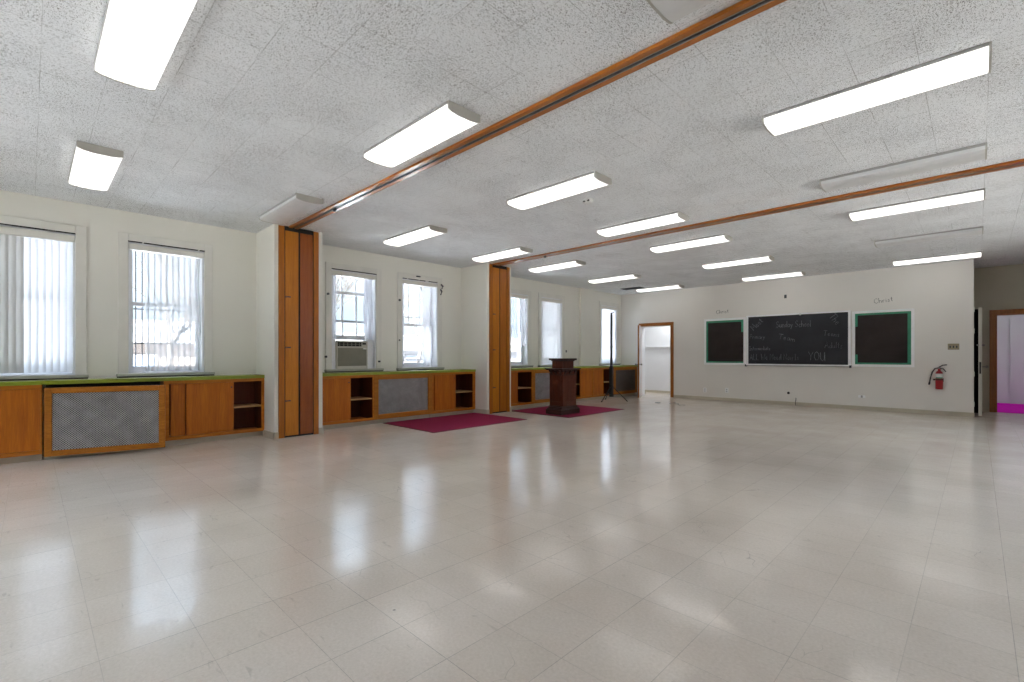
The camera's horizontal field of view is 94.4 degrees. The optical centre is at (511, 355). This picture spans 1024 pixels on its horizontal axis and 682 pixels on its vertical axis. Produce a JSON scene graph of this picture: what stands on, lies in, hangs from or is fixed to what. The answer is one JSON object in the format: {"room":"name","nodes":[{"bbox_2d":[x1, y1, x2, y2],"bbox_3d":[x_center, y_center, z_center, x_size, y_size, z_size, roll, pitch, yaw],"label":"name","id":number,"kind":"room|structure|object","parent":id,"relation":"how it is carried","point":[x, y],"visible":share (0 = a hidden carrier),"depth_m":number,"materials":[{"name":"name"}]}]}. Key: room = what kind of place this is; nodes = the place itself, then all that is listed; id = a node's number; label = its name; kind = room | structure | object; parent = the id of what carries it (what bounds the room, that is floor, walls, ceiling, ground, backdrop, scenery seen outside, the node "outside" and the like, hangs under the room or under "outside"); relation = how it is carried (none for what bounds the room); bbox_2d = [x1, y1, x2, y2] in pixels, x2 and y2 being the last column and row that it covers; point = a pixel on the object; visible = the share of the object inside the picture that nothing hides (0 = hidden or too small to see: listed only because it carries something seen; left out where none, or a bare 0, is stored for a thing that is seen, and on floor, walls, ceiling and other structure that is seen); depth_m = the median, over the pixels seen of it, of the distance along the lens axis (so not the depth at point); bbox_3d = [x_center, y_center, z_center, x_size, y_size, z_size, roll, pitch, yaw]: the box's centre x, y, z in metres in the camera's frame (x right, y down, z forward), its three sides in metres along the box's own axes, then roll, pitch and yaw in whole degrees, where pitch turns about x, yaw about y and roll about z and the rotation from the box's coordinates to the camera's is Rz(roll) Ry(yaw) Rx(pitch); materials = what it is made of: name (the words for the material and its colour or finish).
{"room":"classroom","nodes":[
{"label":"classroom","id":0,"kind":"room"},
{"bbox_2d":[0,190,620,455],"bbox_3d":[-1.966,-0.328,8.411,1.090,2.930,15.650,0,0,44],"label":"wall","id":1,"kind":"structure","parent":0,"point":[245,264],"depth_m":6.77,"materials":[{"name":"beige paint"}]},
{"bbox_2d":[0,214,88,380],"bbox_3d":[-5.479,-0.626,5.343,0.375,1.793,1.040,0,0,44],"label":"window","id":2,"kind":"structure","parent":1,"relation":"in","point":[80,232],"depth_m":5.54,"materials":[{"name":"paint"}]},
{"bbox_2d":[0,226,74,372],"bbox_3d":[-5.417,-0.605,5.282,0.088,1.593,0.801,0,0,44],"label":"vertical blind","id":3,"kind":"object","parent":2,"relation":"attached to","point":[36,267],"visible":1,"depth_m":5.33,"materials":[{"name":"plastic"}]},
{"bbox_2d":[116,232,214,377],"bbox_3d":[-4.571,-0.626,6.267,0.375,1.793,1.040,0,0,44],"label":"window","id":4,"kind":"structure","parent":1,"relation":"in","point":[203,268],"depth_m":6.21,"materials":[{"name":"paint"}]},
{"bbox_2d":[133,251,194,365],"bbox_3d":[-4.680,-0.606,6.374,0.020,1.635,0.810,0,0,44],"label":"guard","id":5,"kind":"object","parent":4,"relation":"attached to","point":[135,308],"visible":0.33,"depth_m":6.39,"materials":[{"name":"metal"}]},
{"bbox_2d":[129,243,203,258],"bbox_3d":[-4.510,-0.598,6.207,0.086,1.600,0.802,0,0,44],"label":"blind headrail","id":6,"kind":"object","parent":4,"relation":"hanging from","point":[136,247],"visible":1,"depth_m":6.17,"materials":[{"name":"plastic"}]},
{"bbox_2d":[324,262,383,371],"bbox_3d":[-2.754,-0.626,8.118,0.375,1.793,1.043,0,0,44],"label":"window","id":7,"kind":"structure","parent":1,"relation":"in","point":[376,287],"depth_m":8.12,"materials":[{"name":"paint"}]},
{"bbox_2d":[332,338,372,368],"bbox_3d":[-2.821,-0.029,8.187,0.482,0.507,0.762,0,0,44],"label":"air conditioner","id":8,"kind":"object","parent":7,"relation":"on","point":[345,354],"visible":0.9,"depth_m":8.00,"materials":[{"name":"beige plastic"}]},
{"bbox_2d":[338,342,361,345],"bbox_3d":[-2.728,-0.193,7.972,0.015,0.070,0.425,0,0,44],"label":"vent","id":9,"kind":"object","parent":8,"relation":"attached to","point":[339,343],"depth_m":7.98,"materials":[{"name":"grey plastic"}]},
{"bbox_2d":[332,270,375,338],"bbox_3d":[-2.693,-0.841,8.061,0.088,1.115,0.800,0,0,44],"label":"curtain","id":10,"kind":"object","parent":7,"relation":"hanging from","point":[367,304],"visible":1,"depth_m":8.20,"materials":[{"name":"fabric"}]},
{"bbox_2d":[263,407,511,439],"bbox_3d":[-1.759,1.092,8.171,0.442,0.090,4.556,0,0,44],"label":"baseboard","id":11,"kind":"structure","parent":1,"relation":"attached to","point":[268,434],"depth_m":6.88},
{"bbox_2d":[396,272,443,370],"bbox_3d":[-1.818,-0.626,9.065,0.384,1.793,1.040,0,0,44],"label":"window","id":12,"kind":"structure","parent":1,"relation":"in","point":[436,293],"depth_m":9.18,"materials":[{"name":"paint"}]},
{"bbox_2d":[402,279,437,365],"bbox_3d":[-1.757,-0.598,9.005,0.076,1.600,0.802,0,0,44],"label":"curtain","id":13,"kind":"object","parent":12,"relation":"hanging from","point":[426,287],"visible":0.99,"depth_m":9.14,"materials":[{"name":"fabric"}]},
{"bbox_2d":[511,288,532,367],"bbox_3d":[0.012,-0.626,10.936,0.375,1.793,1.035,0,0,44],"label":"window","id":14,"kind":"structure","parent":1,"relation":"in","point":[524,305],"depth_m":11.17,"materials":[{"name":"paint"}]},
{"bbox_2d":[511,294,527,298],"bbox_3d":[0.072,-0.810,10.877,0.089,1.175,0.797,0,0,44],"label":"blind headrail","id":15,"kind":"object","parent":14,"relation":"hanging from","point":[512,295],"visible":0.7,"depth_m":10.92,"materials":[{"name":"plastic"}]},
{"bbox_2d":[538,292,564,366],"bbox_3d":[0.903,-0.626,11.844,0.375,1.793,1.040,0,0,44],"label":"window","id":16,"kind":"structure","parent":1,"relation":"in","point":[540,295],"depth_m":11.59,"materials":[{"name":"paint"}]},
{"bbox_2d":[542,298,561,363],"bbox_3d":[0.965,-0.605,11.784,0.088,1.593,0.800,0,0,44],"label":"vertical blind","id":17,"kind":"object","parent":16,"relation":"attached to","point":[551,308],"visible":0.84,"depth_m":11.77,"materials":[{"name":"fabric"}]},
{"bbox_2d":[599,301,620,364],"bbox_3d":[2.700,-0.626,13.675,0.375,1.793,1.030,0,0,44],"label":"window","id":18,"kind":"structure","parent":1,"relation":"in","point":[601,303],"depth_m":13.54,"materials":[{"name":"paint"}]},
{"bbox_2d":[602,306,616,361],"bbox_3d":[2.762,-0.605,13.614,0.088,1.593,0.790,0,0,44],"label":"vertical blind","id":19,"kind":"object","parent":18,"relation":"attached to","point":[606,311],"visible":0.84,"depth_m":13.57,"materials":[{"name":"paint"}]},
{"bbox_2d":[0,392,1023,681],"bbox_3d":[3.054,1.194,6.251,11.600,0.126,19.600,0,0,44],"label":"floor","id":20,"kind":"structure","parent":0,"point":[692,540],"depth_m":2.74,"materials":[{"name":"tile"}]},
{"bbox_2d":[0,385,41,464],"bbox_3d":[-5.976,0.727,4.430,0.335,0.821,2.250,0,0,44],"label":"base cabinet","id":21,"kind":"object","parent":20,"relation":"on","point":[20,406],"visible":0.92,"depth_m":5.01,"materials":[{"name":"brown wood"}]},
{"bbox_2d":[0,374,264,385],"bbox_3d":[-5.191,0.293,5.224,0.351,0.044,4.483,0,0,44],"label":"countertop","id":22,"kind":"structure","parent":21,"relation":"on","point":[244,376],"depth_m":5.63,"materials":[{"name":"green laminate"}]},
{"bbox_2d":[44,381,164,459],"bbox_3d":[-4.703,0.727,5.515,0.629,0.820,1.058,0,0,44],"label":"radiator cover","id":23,"kind":"object","parent":20,"relation":"on","point":[89,418],"visible":0.98,"depth_m":5.37,"materials":[{"name":"brown wood"}]},
{"bbox_2d":[160,378,263,445],"bbox_3d":[-4.030,0.727,6.410,0.337,0.821,1.162,0,0,44],"label":"base cabinet","id":24,"kind":"object","parent":20,"relation":"on","point":[196,411],"visible":0.9,"depth_m":6.26,"materials":[{"name":"brown wood"}]},
{"bbox_2d":[234,403,260,407],"bbox_3d":[-3.777,0.706,6.678,0.303,0.022,0.376,0,0,44],"label":"shelf","id":25,"kind":"object","parent":24,"relation":"attached to","point":[236,405],"depth_m":6.73,"materials":[{"name":"brown wood"}]},
{"bbox_2d":[322,375,373,429],"bbox_3d":[-2.773,0.727,7.619,0.437,0.821,0.981,0,0,44],"label":"base cabinet","id":26,"kind":"object","parent":20,"relation":"on","point":[347,401],"visible":0.65,"depth_m":7.50,"materials":[{"name":"brown wood"}]},
{"bbox_2d":[351,396,371,400],"bbox_3d":[-2.586,0.706,7.820,0.403,0.022,0.409,0,0,44],"label":"shelf","id":27,"kind":"object","parent":26,"relation":"attached to","point":[353,398],"depth_m":7.88,"materials":[{"name":"brown wood"}]},
{"bbox_2d":[372,373,431,423],"bbox_3d":[-2.020,0.727,8.385,0.438,0.820,1.163,0,0,44],"label":"radiator cover","id":28,"kind":"object","parent":20,"relation":"on","point":[397,397],"visible":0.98,"depth_m":8.22,"materials":[{"name":"brown wood"}]},
{"bbox_2d":[322,369,475,375],"bbox_3d":[-1.997,0.293,8.406,0.451,0.044,3.196,0,0,44],"label":"countertop","id":29,"kind":"structure","parent":28,"relation":"on","point":[440,370],"depth_m":8.11,"materials":[{"name":"green laminate"}]},
{"bbox_2d":[430,372,474,416],"bbox_3d":[-1.247,0.727,9.175,0.435,0.821,1.044,0,0,44],"label":"base cabinet","id":30,"kind":"object","parent":20,"relation":"on","point":[453,393],"visible":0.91,"depth_m":9.02,"materials":[{"name":"brown wood"}]},
{"bbox_2d":[456,390,471,392],"bbox_3d":[-1.079,0.706,9.355,0.403,0.022,0.453,0,0,44],"label":"shelf","id":31,"kind":"object","parent":30,"relation":"attached to","point":[457,391],"depth_m":9.34,"materials":[{"name":"brown wood"}]},
{"bbox_2d":[384,413,526,432],"bbox_3d":[-0.949,1.132,8.183,1.420,0.010,2.030,0,0,44],"label":"rug","id":32,"kind":"object","parent":20,"relation":"on","point":[467,420],"visible":1,"depth_m":8.00,"materials":[{"name":"red carpet"}]},
{"bbox_2d":[511,370,532,408],"bbox_3d":[-0.051,0.727,10.322,0.535,0.821,0.920,0,0,44],"label":"base cabinet","id":33,"kind":"object","parent":20,"relation":"on","point":[521,380],"visible":0.58,"depth_m":10.45,"materials":[{"name":"brown wood"}]},
{"bbox_2d":[531,370,549,406],"bbox_3d":[0.680,0.727,11.063,0.538,0.820,1.158,0,0,44],"label":"radiator cover","id":34,"kind":"object","parent":20,"relation":"on","point":[541,378],"visible":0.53,"depth_m":10.70,"materials":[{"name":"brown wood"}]},
{"bbox_2d":[512,405,623,417],"bbox_3d":[1.160,1.132,9.861,1.520,0.010,1.900,0,0,44],"label":"rug","id":35,"kind":"object","parent":20,"relation":"on","point":[584,410],"visible":0.63,"depth_m":9.75,"materials":[{"name":"red carpet"}]},
{"bbox_2d":[545,358,580,414],"bbox_3d":[0.996,0.589,9.280,0.444,1.075,0.590,0,0,44],"label":"lectern","id":36,"kind":"object","parent":35,"relation":"on","point":[562,374],"visible":1,"depth_m":9.14,"materials":[{"name":"brown wood"}]},
{"bbox_2d":[576,368,611,401],"bbox_3d":[1.828,0.727,12.235,0.537,0.821,2.118,0,0,44],"label":"base cabinet","id":37,"kind":"object","parent":20,"relation":"on","point":[591,383],"visible":0.52,"depth_m":12.20,"materials":[{"name":"brown wood"}]},
{"bbox_2d":[511,365,637,370],"bbox_3d":[1.525,0.293,11.922,0.551,0.044,5.418,0,0,44],"label":"countertop","id":38,"kind":"structure","parent":37,"relation":"on","point":[594,366],"depth_m":11.85,"materials":[{"name":"green laminate"}]},
{"bbox_2d":[601,312,627,401],"bbox_3d":[2.419,0.024,11.690,0.693,2.218,0.618,0,0,44],"label":"tripod stand","id":39,"kind":"object","parent":20,"relation":"on","point":[610,392],"visible":1,"depth_m":11.73,"materials":[{"name":"black metal"}]},
{"bbox_2d":[612,367,636,397],"bbox_3d":[2.995,0.727,13.422,0.538,0.820,1.208,0,0,44],"label":"radiator cover","id":40,"kind":"object","parent":20,"relation":"on","point":[625,378],"visible":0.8,"depth_m":13.25,"materials":[{"name":"brown wood"}]},
{"bbox_2d":[0,0,1023,294],"bbox_3d":[2.125,-1.868,5.306,11.600,0.150,16.950,0,0,44],"label":"ceiling","id":41,"kind":"structure","parent":0,"point":[255,105],"depth_m":3.62,"materials":[{"name":"tile"}]},
{"bbox_2d":[68,140,123,190],"bbox_3d":[-3.945,-1.757,4.475,1.208,0.072,0.306,0,0,44],"label":"ceiling light","id":42,"kind":"object","parent":41,"relation":"attached to","point":[93,167],"visible":1,"depth_m":4.32,"materials":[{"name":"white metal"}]},
{"bbox_2d":[94,0,196,90],"bbox_3d":[-2.018,-1.757,2.584,1.208,0.072,0.306,0,0,44],"label":"ceiling light","id":43,"kind":"object","parent":41,"relation":"attached to","point":[138,39],"visible":1,"depth_m":2.58,"materials":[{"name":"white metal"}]},
{"bbox_2d":[259,193,322,224],"bbox_3d":[-2.698,-1.757,5.745,1.208,0.072,0.306,0,0,44],"label":"ceiling light","id":44,"kind":"object","parent":41,"relation":"attached to","point":[297,204],"visible":1,"depth_m":5.60,"materials":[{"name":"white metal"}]},
{"bbox_2d":[383,225,446,246],"bbox_3d":[-1.451,-1.757,7.016,1.208,0.072,0.306,0,0,44],"label":"ceiling light","id":45,"kind":"object","parent":41,"relation":"attached to","point":[428,231],"visible":1,"depth_m":6.87,"materials":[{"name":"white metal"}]},
{"bbox_2d":[363,100,480,167],"bbox_3d":[-0.771,-1.757,3.854,1.208,0.072,0.306,0,0,44],"label":"ceiling light","id":46,"kind":"object","parent":41,"relation":"attached to","point":[449,118],"visible":1,"depth_m":3.71,"materials":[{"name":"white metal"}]},
{"bbox_2d":[472,246,532,262],"bbox_3d":[-0.190,-1.757,8.300,1.208,0.072,0.306,0,0,44],"label":"ceiling light","id":47,"kind":"object","parent":41,"relation":"attached to","point":[519,250],"visible":1,"depth_m":8.16,"materials":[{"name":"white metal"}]},
{"bbox_2d":[289,0,786,228],"bbox_3d":[0.310,-1.765,3.314,9.399,0.054,0.128,0,0,44],"label":"ceiling track","id":48,"kind":"object","parent":41,"relation":"attached to","point":[742,10],"visible":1,"depth_m":3.14,"materials":[{"name":"brown wood"}]},
{"bbox_2d":[529,260,585,272],"bbox_3d":[0.875,-1.757,9.385,1.208,0.072,0.306,0,0,44],"label":"ceiling light","id":49,"kind":"object","parent":41,"relation":"attached to","point":[572,263],"visible":1,"depth_m":9.25,"materials":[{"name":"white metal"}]},
{"bbox_2d":[507,171,611,209],"bbox_3d":[0.476,-1.757,5.124,1.208,0.072,0.306,0,0,44],"label":"ceiling light","id":50,"kind":"object","parent":41,"relation":"attached to","point":[592,180],"visible":1,"depth_m":4.99,"materials":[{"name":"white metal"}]},
{"bbox_2d":[583,198,592,203],"bbox_3d":[0.876,-1.770,5.446,0.116,0.044,0.116,0,0,44],"label":"smoke detector","id":51,"kind":"object","parent":41,"relation":"attached to","point":[586,200],"visible":1,"depth_m":5.41,"materials":[{"name":"white plastic"}]},
{"bbox_2d":[588,274,640,283],"bbox_3d":[2.332,-1.757,10.869,1.208,0.072,0.306,0,0,44],"label":"ceiling light","id":52,"kind":"object","parent":41,"relation":"attached to","point":[627,276],"visible":1,"depth_m":10.73,"materials":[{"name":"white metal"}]},
{"bbox_2d":[623,287,643,289],"bbox_3d":[3.200,-1.786,12.595,0.560,0.014,0.260,0,0,44],"label":"ceiling vent","id":53,"kind":"object","parent":41,"relation":"in","point":[631,288],"visible":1,"depth_m":12.59,"materials":[{"name":"metal"}]},
{"bbox_2d":[597,211,688,236],"bbox_3d":[1.737,-1.757,6.409,1.208,0.072,0.306,0,0,44],"label":"ceiling light","id":54,"kind":"object","parent":41,"relation":"attached to","point":[674,217],"visible":1,"depth_m":6.28,"materials":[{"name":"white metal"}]},
{"bbox_2d":[636,284,683,291],"bbox_3d":[3.866,-1.757,12.432,1.208,0.072,0.306,0,0,44],"label":"ceiling light","id":55,"kind":"object","parent":41,"relation":"attached to","point":[677,285],"visible":0.98,"depth_m":12.31,"materials":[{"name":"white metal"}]},
{"bbox_2d":[646,0,714,23],"bbox_3d":[1.159,-1.757,1.959,1.208,0.072,0.306,0,0,44],"label":"ceiling light","id":56,"kind":"object","parent":41,"relation":"attached to","point":[670,11],"visible":1,"depth_m":2.35,"materials":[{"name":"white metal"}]},
{"bbox_2d":[650,234,732,252],"bbox_3d":[2.802,-1.757,7.493,1.208,0.072,0.306,0,0,44],"label":"ceiling light","id":57,"kind":"object","parent":41,"relation":"attached to","point":[720,238],"visible":1,"depth_m":7.36,"materials":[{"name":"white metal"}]},
{"bbox_2d":[702,255,773,268],"bbox_3d":[4.259,-1.757,8.978,1.208,0.072,0.306,0,0,44],"label":"ceiling light","id":58,"kind":"object","parent":41,"relation":"attached to","point":[766,258],"visible":1,"depth_m":8.87,"materials":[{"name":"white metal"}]},
{"bbox_2d":[493,159,1023,265],"bbox_3d":[3.016,-1.765,6.035,9.349,0.054,0.170,0,0,44],"label":"ceiling track","id":59,"kind":"object","parent":41,"relation":"attached to","point":[1016,163],"visible":1,"depth_m":5.58,"materials":[{"name":"brown wood"}]},
{"bbox_2d":[742,271,805,280],"bbox_3d":[5.793,-1.757,10.540,1.208,0.072,0.306,0,0,44],"label":"ceiling light","id":60,"kind":"object","parent":41,"relation":"attached to","point":[796,273],"visible":1,"depth_m":10.43,"materials":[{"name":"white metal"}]},
{"bbox_2d":[762,41,991,135],"bbox_3d":[2.406,-1.757,3.229,1.208,0.072,0.306,0,0,44],"label":"ceiling light","id":61,"kind":"object","parent":41,"relation":"attached to","point":[974,61],"visible":1,"depth_m":3.10,"materials":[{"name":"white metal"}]},
{"bbox_2d":[819,143,986,191],"bbox_3d":[3.667,-1.757,4.514,1.208,0.072,0.306,0,0,44],"label":"ceiling light","id":62,"kind":"object","parent":41,"relation":"attached to","point":[978,152],"visible":1,"depth_m":4.39,"materials":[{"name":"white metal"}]},
{"bbox_2d":[848,188,984,220],"bbox_3d":[4.732,-1.757,5.598,1.208,0.072,0.306,0,0,44],"label":"ceiling light","id":63,"kind":"object","parent":41,"relation":"attached to","point":[978,194],"visible":1,"depth_m":5.48,"materials":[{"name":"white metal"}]},
{"bbox_2d":[874,226,982,247],"bbox_3d":[6.189,-1.757,7.083,1.208,0.072,0.306,0,0,44],"label":"ceiling light","id":64,"kind":"object","parent":41,"relation":"attached to","point":[974,230],"visible":1,"depth_m":6.98,"materials":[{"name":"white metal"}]},
{"bbox_2d":[892,251,981,265],"bbox_3d":[7.723,-1.757,8.646,1.208,0.072,0.306,0,0,44],"label":"ceiling light","id":65,"kind":"object","parent":41,"relation":"attached to","point":[978,253],"visible":1,"depth_m":8.54,"materials":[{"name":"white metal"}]},
{"bbox_2d":[645,326,669,390],"bbox_3d":[4.397,-0.213,13.936,2.250,2.700,1.150,0,0,44],"label":"wall","id":66,"kind":"structure","parent":0,"point":[657,360],"depth_m":14.54,"materials":[{"name":"white paint"}]},
{"bbox_2d":[645,390,669,392],"bbox_3d":[4.725,1.102,14.270,2.050,0.070,0.012,0,0,44],"label":"baseboard","id":67,"kind":"structure","parent":66,"relation":"attached to","point":[653,391],"depth_m":14.55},
{"bbox_2d":[645,346,669,347],"bbox_3d":[4.705,-0.268,14.250,2.050,0.040,0.070,0,0,44],"label":"rail","id":68,"kind":"object","parent":66,"relation":"attached to","point":[645,346],"visible":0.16,"depth_m":14.51,"materials":[{"name":"white paint"}]},
{"bbox_2d":[621,259,973,412],"bbox_3d":[6.257,-0.328,12.005,7.790,2.930,1.300,0,0,44],"label":"wall","id":69,"kind":"structure","parent":0,"point":[941,295],"depth_m":10.30,"materials":[{"name":"white paint"}]},
{"bbox_2d":[635,322,673,397],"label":"door frame","id":70,"kind":"structure","parent":69,"relation":"in","point":[641,327],"depth_m":13.02,"materials":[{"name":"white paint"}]},
{"bbox_2d":[704,317,745,364],"bbox_3d":[5.356,-0.353,11.956,1.017,1.170,0.029,0,0,44],"label":"display board","id":71,"kind":"object","parent":69,"relation":"attached to","point":[725,338],"visible":1,"depth_m":11.94,"materials":[{"name":"black paper"}]},
{"bbox_2d":[745,310,851,367],"bbox_3d":[6.459,-0.353,10.833,2.125,1.230,0.087,0,0,44],"label":"chalkboard","id":72,"kind":"object","parent":69,"relation":"attached to","point":[812,339],"visible":1,"depth_m":10.76,"materials":[{"name":"stone"}]},
{"bbox_2d":[745,364,851,367],"bbox_3d":[6.459,0.230,10.833,2.125,0.065,0.087,0,0,44],"label":"chalk tray","id":73,"kind":"object","parent":72,"relation":"on","point":[796,365],"depth_m":10.63,"materials":[{"name":"metal"}]},
{"bbox_2d":[674,395,974,416],"bbox_3d":[6.493,1.099,10.852,5.862,0.075,0.013,0,0,44],"label":"baseboard","id":74,"kind":"structure","parent":69,"relation":"attached to","point":[675,396],"depth_m":10.27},
{"bbox_2d":[852,308,914,366],"bbox_3d":[7.609,-0.353,9.745,1.015,1.170,0.029,0,0,44],"label":"display board","id":75,"kind":"object","parent":69,"relation":"attached to","point":[880,338],"visible":1,"depth_m":9.72,"materials":[{"name":"black paper"}]},
{"bbox_2d":[928,364,946,388],"bbox_3d":[8.179,0.405,9.114,0.274,0.480,0.135,0,0,44],"label":"fire extinguisher","id":76,"kind":"object","parent":69,"relation":"attached to","point":[939,379],"visible":1,"depth_m":9.06,"materials":[{"name":"red metal"}]},
{"bbox_2d":[948,344,958,349],"bbox_3d":[8.379,-0.171,8.999,0.160,0.115,0.016,0,0,44],"label":"switch plate","id":77,"kind":"object","parent":69,"relation":"attached to","point":[950,346],"visible":1,"depth_m":9.00,"materials":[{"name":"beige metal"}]},
{"bbox_2d":[974,264,1023,406],"bbox_3d":[10.793,-0.328,8.568,3.800,2.930,0.150,0,0,44],"label":"wall","id":78,"kind":"structure","parent":0,"point":[996,287],"depth_m":9.55,"materials":[{"name":"paint"}]},
{"bbox_2d":[982,407,988,411],"bbox_3d":[9.565,1.087,9.658,0.218,0.100,0.013,0,0,44],"label":"baseboard","id":79,"kind":"structure","parent":78,"relation":"attached to","point":[984,409],"depth_m":9.61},
{"bbox_2d":[974,307,1023,415],"bbox_3d":[9.513,0.107,9.212,1.893,2.060,0.828,0,0,-1],"label":"door","id":80,"kind":"structure","parent":78,"relation":"in","point":[993,314],"depth_m":9.45,"materials":[{"name":"brown wood"}]},
{"bbox_2d":[997,315,1023,398],"bbox_3d":[11.453,-0.263,9.882,4.700,2.800,2.650,0,0,44],"label":"wall","id":81,"kind":"structure","parent":0,"point":[1003,322],"depth_m":11.32,"materials":[{"name":"purple paint"}]},
{"bbox_2d":[997,398,1009,402],"bbox_3d":[12.305,1.074,10.751,4.500,0.114,0.014,0,0,44],"label":"baseboard","id":82,"kind":"structure","parent":81,"relation":"attached to","point":[999,400],"depth_m":11.31,"materials":[{"name":"purple paint"}]},
{"bbox_2d":[1010,317,1023,403],"bbox_3d":[12.122,0.119,10.885,0.950,2.024,0.049,0,0,44],"label":"panel","id":83,"kind":"object","parent":81,"relation":"attached to","point":[1016,324],"visible":1,"depth_m":11.13,"materials":[{"name":"purple paint"}]},
{"label":"outside","id":84,"kind":"structure","parent":0,"visible":0},
{"bbox_3d":[-17.284,2.237,37.987,62.110,0.200,110.000,0,0,44],"label":"ground","id":85,"kind":"structure","parent":84,"visible":0},
{"bbox_2d":[133,319,194,365],"bbox_3d":[-20.896,0.137,22.965,6.600,4.000,15.900,0,0,44],"label":"building","id":86,"kind":"structure","parent":85,"relation":"on","point":[138,322],"depth_m":23.26,"materials":[{"name":"white brick"}]},
{"bbox_2d":[133,251,194,365],"bbox_3d":[-9.104,-3.475,13.191,6.687,11.325,5.910,0,0,34],"label":"bare tree","id":87,"kind":"object","parent":85,"relation":"on","point":[163,258],"visible":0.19,"depth_m":13.09,"materials":[{"name":"grey plant"}]},
{"bbox_2d":[336,276,361,311],"bbox_3d":[-7.248,-3.037,19.303,7.525,10.447,6.669,0,0,41],"label":"bare tree","id":88,"kind":"object","parent":85,"relation":"on","point":[343,278],"visible":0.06,"depth_m":19.52,"materials":[{"name":"grey plant"}]},
{"bbox_2d":[404,284,422,362],"bbox_3d":[-2.714,-2.916,16.333,8.516,10.206,7.763,0,0,16],"label":"bare tree","id":89,"kind":"object","parent":85,"relation":"on","point":[405,289],"visible":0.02,"depth_m":17.25,"materials":[{"name":"grey plant"}]},
{"bbox_2d":[404,359,422,362],"bbox_3d":[-2.819,1.112,14.258,0.060,2.050,5.200,0,0,44],"label":"railing","id":90,"kind":"object","parent":85,"relation":"on","point":[417,360],"visible":0.11,"depth_m":14.13,"materials":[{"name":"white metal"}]},
{"bbox_2d":[335,332,517,362],"bbox_3d":[-6.730,0.237,39.537,7.600,3.800,21.400,0,0,44],"label":"house","id":91,"kind":"structure","parent":85,"relation":"on","point":[411,346],"depth_m":34.97,"materials":[{"name":"grey paint"}]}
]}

